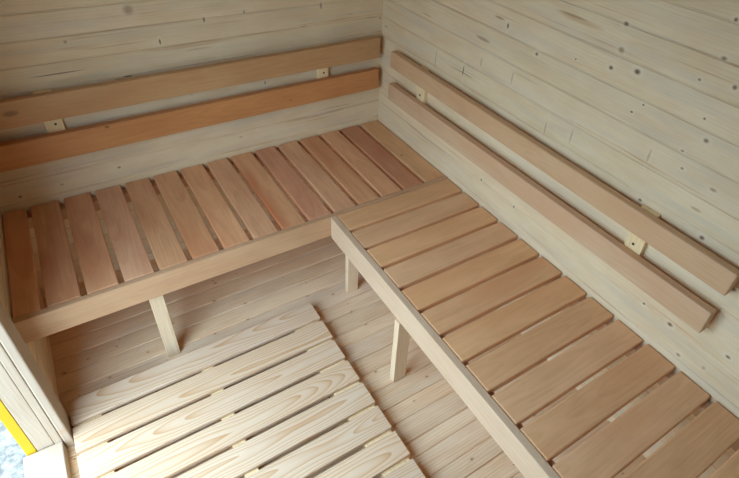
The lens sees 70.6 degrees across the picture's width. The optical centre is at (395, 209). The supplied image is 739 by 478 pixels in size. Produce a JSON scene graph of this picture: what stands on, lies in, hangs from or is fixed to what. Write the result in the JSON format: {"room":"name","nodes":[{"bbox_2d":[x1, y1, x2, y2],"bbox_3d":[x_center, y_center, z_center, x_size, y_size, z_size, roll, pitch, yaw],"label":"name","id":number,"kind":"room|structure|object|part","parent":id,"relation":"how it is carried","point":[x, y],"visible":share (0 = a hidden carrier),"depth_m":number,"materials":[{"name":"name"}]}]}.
{"room":"sauna","nodes":[
{"label":"sauna","id":0,"kind":"room"},
{"bbox_2d":[0,214,64,442],"bbox_3d":[-0.506,0.336,0.379,0.075,2.060,3.000,-19,44,-27],"label":"wall","id":1,"kind":"structure","parent":0,"point":[40,349],"depth_m":1.60,"materials":[{"name":"brown wood"}]},
{"bbox_2d":[0,301,74,477],"bbox_3d":[-0.694,0.329,0.713,0.122,1.710,1.132,-19,44,-27],"label":"door frame","id":2,"kind":"structure","parent":1,"relation":"in","point":[31,411],"depth_m":1.41,"materials":[{"name":"brown wood"}]},
{"bbox_2d":[0,0,382,294],"bbox_3d":[-0.714,-0.705,1.700,1.560,2.060,0.050,-19,44,-27],"label":"wall","id":3,"kind":"structure","parent":0,"point":[53,45],"depth_m":1.82,"materials":[{"name":"brown wood"}]},
{"bbox_2d":[0,36,380,172],"bbox_3d":[-0.685,-0.413,1.896,1.442,0.242,0.045,-19,44,-27],"label":"backrest","id":4,"kind":"object","parent":3,"relation":"attached to","point":[47,106],"visible":1,"depth_m":1.82,"materials":[{"name":"brown wood"}]},
{"bbox_2d":[42,189,645,477],"bbox_3d":[0.083,0.932,1.377,1.562,0.030,3.080,-19,44,-27],"label":"floor","id":5,"kind":"structure","parent":0,"point":[443,436],"depth_m":1.85,"materials":[{"name":"brown wood"}]},
{"bbox_2d":[3,120,447,356],"bbox_3d":[-0.570,0.099,2.035,1.480,0.399,0.544,-19,44,-27],"label":"bench","id":6,"kind":"object","parent":5,"relation":"on","point":[398,163],"visible":0.94,"depth_m":1.78,"materials":[{"name":"brown wood"}]},
{"bbox_3d":[-0.768,0.371,1.723,0.042,0.328,0.025,-19,44,-27],"label":"leg","id":7,"kind":"part","parent":6,"relation":"part of","materials":[{"name":"brown wood"}]},
{"bbox_3d":[-0.699,-0.160,2.106,1.480,0.045,0.033,-19,44,-27],"label":"support rail","id":8,"kind":"part","parent":6,"relation":"part of","materials":[{"name":"brown wood"}]},
{"bbox_3d":[-0.418,0.119,1.772,1.480,0.086,0.020,-19,44,-27],"label":"rail","id":9,"kind":"part","parent":6,"relation":"part of","materials":[{"name":"brown wood"}]},
{"bbox_2d":[68,303,425,477],"bbox_3d":[-0.378,0.785,1.463,0.824,0.042,1.089,-19,44,-27],"label":"duckboard","id":10,"kind":"object","parent":5,"relation":"on","point":[384,454],"visible":1,"depth_m":1.60,"materials":[{"name":"brown wood"}]},
{"bbox_2d":[331,179,738,477],"bbox_3d":[0.465,0.595,1.498,0.531,0.399,1.804,-19,44,-27],"label":"bench","id":11,"kind":"object","parent":5,"relation":"on","point":[398,243],"visible":1,"depth_m":1.46,"materials":[{"name":"brown wood"}]},
{"bbox_3d":[-0.169,0.194,2.010,0.047,0.328,0.022,-19,44,-27],"label":"leg","id":12,"kind":"part","parent":11,"relation":"part of","materials":[{"name":"brown wood"}]},
{"bbox_3d":[0.014,0.458,1.708,0.050,0.304,0.024,-19,44,-27],"label":"leg","id":13,"kind":"part","parent":11,"relation":"part of","materials":[{"name":"brown wood"}]},
{"bbox_3d":[0.266,0.548,1.291,0.023,0.094,1.804,-19,44,-27],"label":"rail","id":14,"kind":"part","parent":11,"relation":"part of","materials":[{"name":"beige wood"}]},
{"bbox_3d":[0.288,0.540,1.302,0.028,0.045,1.804,-19,44,-27],"label":"support rail","id":15,"kind":"part","parent":11,"relation":"part of","materials":[{"name":"beige wood"}]},
{"bbox_3d":[0.683,0.402,1.519,0.033,0.045,1.804,-19,44,-27],"label":"support rail","id":16,"kind":"part","parent":11,"relation":"part of","materials":[{"name":"brown wood"}]},
{"bbox_2d":[376,0,738,477],"bbox_3d":[0.788,-0.117,1.090,0.050,2.060,3.100,-19,44,-27],"label":"wall","id":17,"kind":"structure","parent":0,"point":[641,96],"depth_m":1.40,"materials":[{"name":"brown wood"}]},
{"bbox_2d":[388,51,738,332],"bbox_3d":[0.380,-0.167,1.694,0.045,0.218,1.442,-19,44,-27],"label":"backrest","id":18,"kind":"object","parent":17,"relation":"attached to","point":[645,226],"visible":1,"depth_m":1.49,"materials":[{"name":"brown wood"}]},
{"label":"outside","id":19,"kind":"structure","parent":0,"visible":0},
{"bbox_2d":[0,420,26,477],"bbox_3d":[-6.393,2.711,-1.036,12.400,0.060,19.000,-19,44,-27],"label":"ground","id":20,"kind":"structure","parent":19,"point":[12,455],"depth_m":1.80,"materials":[{"name":"white snow"}]}
]}

